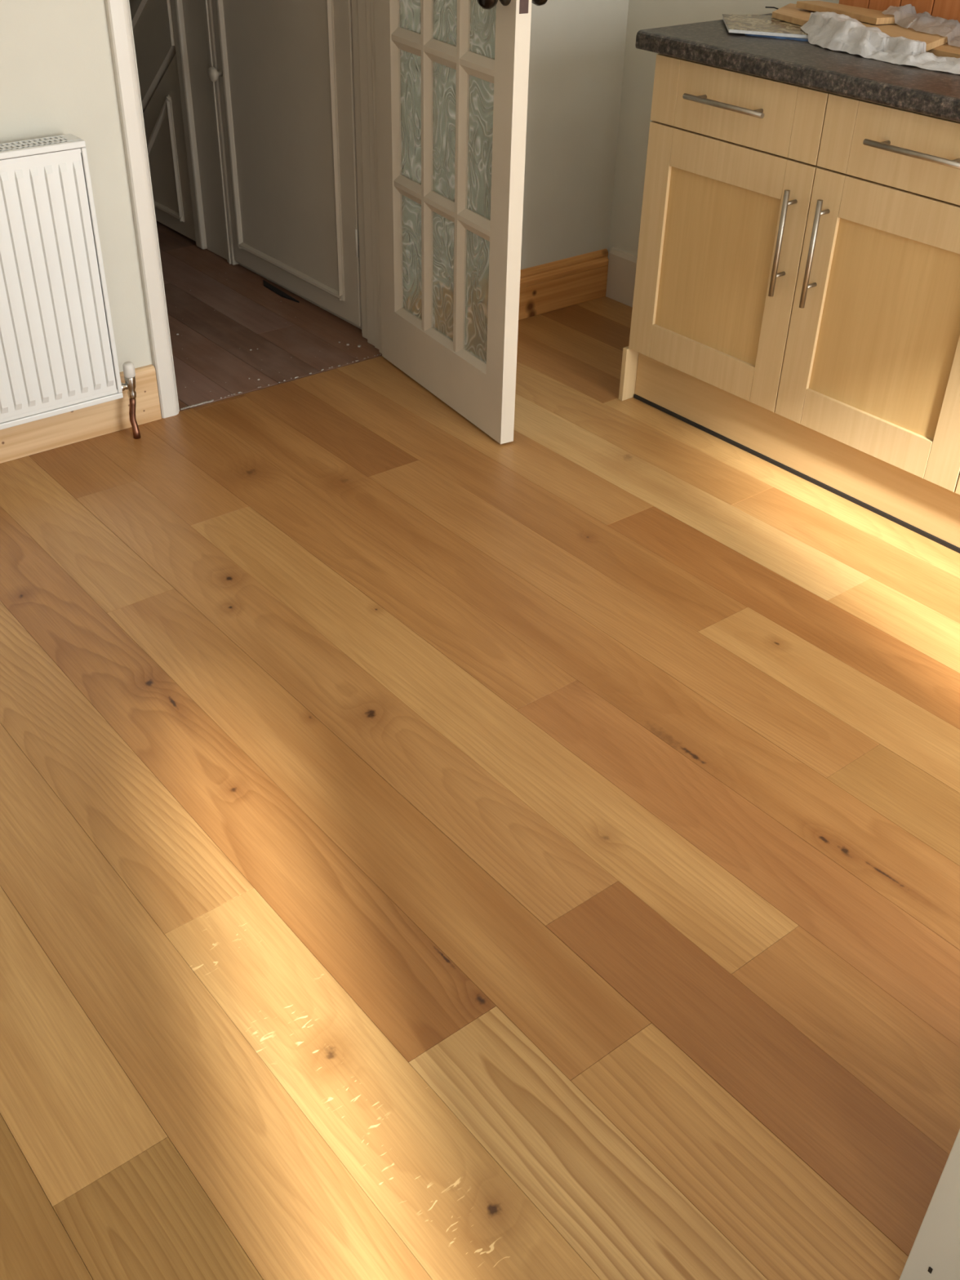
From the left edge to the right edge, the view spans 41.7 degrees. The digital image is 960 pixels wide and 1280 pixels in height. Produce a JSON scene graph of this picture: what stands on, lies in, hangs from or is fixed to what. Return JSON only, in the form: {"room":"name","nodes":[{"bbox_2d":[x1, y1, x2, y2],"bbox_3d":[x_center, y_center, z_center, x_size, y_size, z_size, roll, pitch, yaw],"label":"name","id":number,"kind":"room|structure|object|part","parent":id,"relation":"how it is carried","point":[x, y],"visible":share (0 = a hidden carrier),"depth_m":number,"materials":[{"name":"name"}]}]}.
{"room":"kitchen","nodes":[
{"label":"kitchen","id":0,"kind":"room"},
{"bbox_2d":[128,0,361,329],"bbox_3d":[-1.213,-2.591,4.068,0.080,2.430,3.080,-24,42,-32],"label":"wall","id":1,"kind":"structure","parent":0,"point":[131,2],"depth_m":4.05,"materials":[{"name":"white paint"}]},
{"bbox_2d":[130,0,175,113],"bbox_3d":[-1.334,-2.003,4.500,0.060,0.904,1.122,-24,42,-32],"label":"panel","id":2,"kind":"object","parent":1,"relation":"attached to","point":[151,20],"visible":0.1,"depth_m":4.12,"materials":[{"name":"white paint"}]},
{"bbox_2d":[142,53,195,241],"bbox_3d":[-1.213,-1.815,4.468,0.031,0.616,0.746,-24,42,-32],"label":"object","id":3,"kind":"structure","parent":1,"relation":"in","point":[162,116],"depth_m":4.35,"materials":[{"name":"white paint"}]},
{"bbox_2d":[170,0,382,353],"bbox_3d":[-0.587,-2.087,3.344,0.073,2.400,1.196,-24,42,-32],"label":"door frame","id":4,"kind":"structure","parent":1,"relation":"attached to","point":[193,21],"depth_m":3.94,"materials":[{"name":"white paint"}]},
{"bbox_2d":[207,0,361,326],"bbox_3d":[-0.580,-1.757,3.540,0.059,1.604,0.752,-24,42,-32],"label":"door","id":5,"kind":"structure","parent":1,"relation":"in","point":[285,73],"depth_m":3.73,"materials":[{"name":"white paint"}]},
{"bbox_3d":[-0.814,-1.742,3.879,0.041,0.044,0.044,-24,42,-32],"label":"knob","id":6,"kind":"part","parent":5,"relation":"part of","materials":[{"name":"white paint"}]},
{"bbox_2d":[373,0,547,444],"bbox_3d":[-0.079,-1.474,2.842,0.164,1.979,0.660,-18,39,-26],"label":"door","id":7,"kind":"structure","parent":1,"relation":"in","point":[451,76],"depth_m":3.07,"materials":[{"name":"white paint"}]},
{"bbox_3d":[-0.155,-1.577,2.927,0.004,0.347,0.146,-18,39,-26],"label":"pane","id":8,"kind":"part","parent":7,"relation":"part of","materials":[{"name":"clear glass"}]},
{"bbox_3d":[-0.163,-1.292,3.125,0.004,0.347,0.146,-18,39,-26],"label":"pane","id":9,"kind":"part","parent":7,"relation":"part of","materials":[{"name":"clear glass"}]},
{"bbox_3d":[-0.171,-1.012,3.321,0.004,0.337,0.146,-18,39,-26],"label":"pane","id":10,"kind":"part","parent":7,"relation":"part of","materials":[{"name":"clear glass"}]},
{"bbox_3d":[-0.095,-0.730,3.353,0.038,0.174,0.487,-18,39,-26],"label":"rail","id":11,"kind":"part","parent":7,"relation":"part of","materials":[{"name":"white paint"}]},
{"bbox_3d":[-0.090,-0.933,3.211,0.004,0.337,0.168,-18,39,-26],"label":"pane","id":12,"kind":"part","parent":7,"relation":"part of","materials":[{"name":"clear glass"}]},
{"bbox_3d":[-0.082,-1.214,3.016,0.004,0.347,0.168,-18,39,-26],"label":"pane","id":13,"kind":"part","parent":7,"relation":"part of","materials":[{"name":"clear glass"}]},
{"bbox_3d":[-0.074,-1.499,2.817,0.004,0.347,0.168,-18,39,-26],"label":"pane","id":14,"kind":"part","parent":7,"relation":"part of","materials":[{"name":"clear glass"}]},
{"bbox_3d":[-0.009,-0.855,3.101,0.004,0.337,0.148,-18,39,-26],"label":"pane","id":15,"kind":"part","parent":7,"relation":"part of","materials":[{"name":"clear glass"}]},
{"bbox_3d":[-0.001,-1.135,2.906,0.004,0.347,0.148,-18,39,-26],"label":"pane","id":16,"kind":"part","parent":7,"relation":"part of","materials":[{"name":"clear glass"}]},
{"bbox_3d":[0.007,-1.420,2.708,0.004,0.347,0.148,-18,39,-26],"label":"pane","id":17,"kind":"part","parent":7,"relation":"part of","materials":[{"name":"clear glass"}]},
{"bbox_3d":[0.026,-1.336,2.607,0.063,0.057,0.057,-18,39,-26],"label":"knob","id":18,"kind":"part","parent":7,"relation":"part of","materials":[{"name":"brown metal"}]},
{"bbox_3d":[0.092,-1.369,2.572,0.022,0.164,0.002,-18,39,-26],"label":"lock plate","id":19,"kind":"part","parent":7,"relation":"part of","materials":[{"name":"silver metal"}]},
{"bbox_3d":[0.113,-1.364,2.651,0.063,0.057,0.057,-18,39,-26],"label":"knob","id":20,"kind":"part","parent":7,"relation":"part of","materials":[{"name":"brown metal"}]},
{"bbox_2d":[0,0,628,411],"bbox_3d":[-1.248,-1.401,2.360,4.424,2.430,0.120,-24,42,-32],"label":"wall","id":21,"kind":"structure","parent":0,"point":[57,77],"depth_m":3.15,"materials":[{"name":"beige paint"}]},
{"bbox_2d":[0,133,123,430],"bbox_3d":[-1.320,-0.668,2.641,1.103,0.600,0.103,-24,42,-32],"label":"radiator","id":22,"kind":"object","parent":21,"relation":"attached to","point":[58,353],"visible":1,"depth_m":2.83,"materials":[{"name":"white metal"}]},
{"bbox_2d":[0,133,81,151],"bbox_3d":[-1.311,-0.909,2.466,1.100,0.005,0.056,-24,42,-32],"label":"grille","id":23,"kind":"object","parent":22,"relation":"attached to","point":[68,142],"depth_m":2.70,"materials":[{"name":"white metal"}]},
{"bbox_2d":[120,361,141,439],"bbox_3d":[-0.870,-0.589,3.117,0.057,0.195,0.036,-19,40,-27],"label":"radiator valve","id":24,"kind":"object","parent":22,"relation":"attached to","point":[129,372],"visible":0.98,"depth_m":3.10,"materials":[{"name":"white plastic"}]},
{"bbox_2d":[0,364,161,463],"bbox_3d":[-1.851,-0.182,2.534,2.630,0.143,0.018,-24,42,-32],"label":"baseboard","id":25,"kind":"structure","parent":21,"relation":"attached to","point":[26,439],"depth_m":3.13,"materials":[{"name":"brown wood"}]},
{"bbox_2d":[104,0,178,417],"bbox_3d":[-0.821,-1.475,2.728,0.059,2.090,0.154,-24,42,-32],"label":"door frame","id":26,"kind":"structure","parent":21,"relation":"attached to","point":[117,11],"depth_m":2.95,"materials":[{"name":"white paint"}]},
{"bbox_2d":[518,248,608,319],"bbox_3d":[0.101,-1.047,3.847,0.782,0.150,0.020,-24,42,-32],"label":"baseboard","id":27,"kind":"structure","parent":21,"relation":"attached to","point":[571,281],"depth_m":3.94,"materials":[{"name":"brown wood"}]},
{"bbox_2d":[0,220,959,1279],"bbox_3d":[-1.018,-0.229,2.787,4.224,0.030,7.100,-24,42,-32],"label":"floor","id":28,"kind":"structure","parent":0,"point":[432,846],"depth_m":2.02,"materials":[{"name":"brown wood"}]},
{"bbox_2d":[175,272,360,391],"bbox_3d":[-0.803,-0.934,3.777,0.580,0.004,0.873,-24,42,-32],"label":"dust specks","id":29,"kind":"object","parent":28,"relation":"on","point":[359,345],"visible":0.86,"depth_m":3.69,"materials":[{"name":"paint"}]},
{"bbox_2d":[180,353,381,409],"bbox_3d":[-0.536,-0.716,3.476,0.642,0.003,0.009,-24,42,-32],"label":"threshold strip","id":30,"kind":"object","parent":28,"relation":"on","point":[211,400],"visible":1,"depth_m":3.35,"materials":[{"name":"silver metal"}]},
{"bbox_2d":[262,280,299,302],"bbox_3d":[-0.648,-1.119,4.049,0.020,0.005,0.240,-22,41,-30],"label":"floor offcut","id":31,"kind":"structure","parent":28,"relation":"on","point":[279,292],"depth_m":4.04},
{"bbox_2d":[618,120,653,400],"bbox_3d":[0.602,-1.102,3.314,0.543,0.871,0.014,-24,42,-32],"label":"end panel","id":32,"kind":"object","parent":28,"relation":"on","point":[630,357],"visible":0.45,"depth_m":3.38,"materials":[{"name":"brown wood"}]},
{"bbox_2d":[628,53,831,412],"bbox_3d":[0.739,-1.035,3.094,0.551,0.722,0.496,-24,42,-32],"label":"base cabinet","id":33,"kind":"object","parent":28,"relation":"on","point":[732,156],"visible":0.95,"depth_m":2.95,"materials":[{"name":"brown wood"}]},
{"bbox_3d":[0.564,-0.896,3.020,0.006,0.400,0.349,-24,42,-32],"label":"panel","id":34,"kind":"part","parent":33,"relation":"part of","materials":[{"name":"brown wood"}]},
{"bbox_3d":[0.548,-1.186,2.794,0.042,0.012,0.230,-24,42,-32],"label":"handle","id":35,"kind":"part","parent":33,"relation":"part of","materials":[{"name":"metal"}]},
{"bbox_3d":[0.571,-1.190,2.814,0.020,0.144,0.496,-24,42,-32],"label":"drawer","id":36,"kind":"part","parent":33,"relation":"part of","materials":[{"name":"brown wood"}]},
{"bbox_3d":[0.675,-0.883,2.804,0.042,0.234,0.012,-24,42,-32],"label":"handle","id":37,"kind":"part","parent":33,"relation":"part of","materials":[{"name":"metal"}]},
{"bbox_2d":[633,352,959,553],"bbox_3d":[0.896,-0.384,2.929,0.020,0.148,1.495,-24,42,-32],"label":"plinth","id":38,"kind":"object","parent":28,"relation":"on","point":[923,507],"visible":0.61,"depth_m":3.04,"materials":[{"name":"brown wood"}]},
{"bbox_2d":[774,93,959,492],"bbox_3d":[1.052,-0.807,2.779,0.551,0.722,0.496,-24,42,-32],"label":"base cabinet","id":39,"kind":"object","parent":28,"relation":"on","point":[871,365],"visible":0.94,"depth_m":2.68,"materials":[{"name":"brown wood"}]},
{"bbox_3d":[0.731,-0.842,2.748,0.042,0.234,0.012,-24,42,-32],"label":"handle","id":40,"kind":"part","parent":39,"relation":"part of","materials":[{"name":"metal"}]},
{"bbox_3d":[0.877,-0.668,2.706,0.006,0.400,0.349,-24,42,-32],"label":"panel","id":41,"kind":"part","parent":39,"relation":"part of","materials":[{"name":"brown wood"}]},
{"bbox_3d":[0.884,-0.962,2.500,0.020,0.144,0.496,-24,42,-32],"label":"drawer","id":42,"kind":"part","parent":39,"relation":"part of","materials":[{"name":"brown wood"}]},
{"bbox_3d":[0.861,-0.958,2.479,0.042,0.012,0.230,-24,42,-32],"label":"handle","id":43,"kind":"part","parent":39,"relation":"part of","materials":[{"name":"metal"}]},
{"bbox_2d":[898,1128,959,1279],"bbox_3d":[0.853,0.419,1.097,0.462,0.924,0.610,-24,42,-32],"label":"panel","id":44,"kind":"object","parent":28,"relation":"on","point":[935,1253],"visible":1,"depth_m":1.34,"materials":[{"name":"white wood"}]},
{"bbox_2d":[955,475,959,494],"bbox_3d":[1.365,-0.579,2.465,0.551,0.722,0.496,-24,42,-32],"label":"base cabinet","id":45,"kind":"object","parent":28,"relation":"on","point":[957,489],"visible":1,"depth_m":2.69,"materials":[{"name":"brown wood"}]},
{"bbox_2d":[635,13,959,122],"bbox_3d":[1.064,-1.137,2.585,0.566,0.039,1.539,-24,42,-32],"label":"countertop","id":46,"kind":"structure","parent":45,"relation":"on","point":[935,93],"depth_m":2.65,"materials":[{"name":"stone"}]},
{"bbox_2d":[744,33,808,41],"bbox_3d":[0.718,-1.406,2.919,0.214,0.004,0.259,3,35,2],"label":"magazine","id":47,"kind":"object","parent":46,"relation":"on","point":[766,36],"visible":0.21,"depth_m":2.86,"materials":[{"name":"blue paper"}]},
{"bbox_2d":[722,13,808,38],"bbox_3d":[0.693,-1.443,2.960,0.250,0.008,0.281,7,35,7],"label":"magazine","id":48,"kind":"object","parent":47,"relation":"on","point":[759,24],"visible":0.57,"depth_m":2.92,"materials":[{"name":"paper"}]},
{"bbox_2d":[771,3,816,26],"bbox_3d":[0.804,-1.493,3.016,0.228,0.014,0.260,-24,42,-32],"label":"wood offcut","id":49,"kind":"object","parent":48,"relation":"on","point":[789,13],"visible":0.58,"depth_m":2.99,"materials":[{"name":"brown wood"}]},
{"bbox_2d":[800,11,959,74],"bbox_3d":[0.872,-1.295,2.719,0.151,0.056,0.525,-19,40,-27],"label":"crumpled cloth","id":50,"kind":"object","parent":46,"relation":"on","point":[833,31],"visible":1,"depth_m":2.70,"materials":[{"name":"white fabric"}]},
{"bbox_2d":[859,21,946,51],"bbox_3d":[0.916,-1.356,2.819,0.275,0.014,0.335,-24,42,-32],"label":"wood offcut","id":51,"kind":"object","parent":46,"relation":"on","point":[932,41],"visible":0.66,"depth_m":2.77,"materials":[{"name":"brown wood"}]},
{"bbox_2d":[795,0,895,24],"bbox_3d":[0.862,-1.470,2.952,0.100,0.014,0.284,-24,42,-32],"label":"wood offcut","id":52,"kind":"object","parent":51,"relation":"on","point":[860,14],"visible":0.78,"depth_m":2.93,"materials":[{"name":"brown wood"}]},
{"bbox_2d":[925,43,959,57],"bbox_3d":[1.062,-1.289,2.755,0.186,0.014,0.450,-21,41,-29],"label":"wood offcut","id":53,"kind":"object","parent":46,"relation":"on","point":[945,50],"visible":0.08,"depth_m":2.71,"materials":[{"name":"brown wood"}]},
{"bbox_2d":[881,4,959,47],"bbox_3d":[1.054,-1.356,2.786,0.138,0.056,0.370,-24,42,-32],"label":"plastic film","id":54,"kind":"object","parent":53,"relation":"on","point":[905,16],"visible":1,"depth_m":2.81,"materials":[{"name":"white plastic"}]},
{"bbox_2d":[608,0,839,259],"bbox_3d":[1.727,-1.202,2.195,0.100,2.430,4.000,-24,42,-32],"label":"wall","id":55,"kind":"structure","parent":0,"point":[639,65],"depth_m":3.71,"materials":[{"name":"beige paint"}]},
{"bbox_2d":[605,247,637,307],"bbox_3d":[0.604,-1.044,3.856,0.016,0.158,0.600,-24,42,-32],"label":"baseboard","id":56,"kind":"structure","parent":55,"relation":"attached to","point":[622,264],"depth_m":4.00,"materials":[{"name":"white paint"}]},
{"bbox_2d":[838,0,959,22],"bbox_3d":[1.332,-1.399,2.545,0.011,0.446,1.414,-24,42,-32],"label":"panelling","id":57,"kind":"object","parent":55,"relation":"attached to","point":[945,9],"depth_m":2.93,"materials":[{"name":"orange wood"}]}
]}

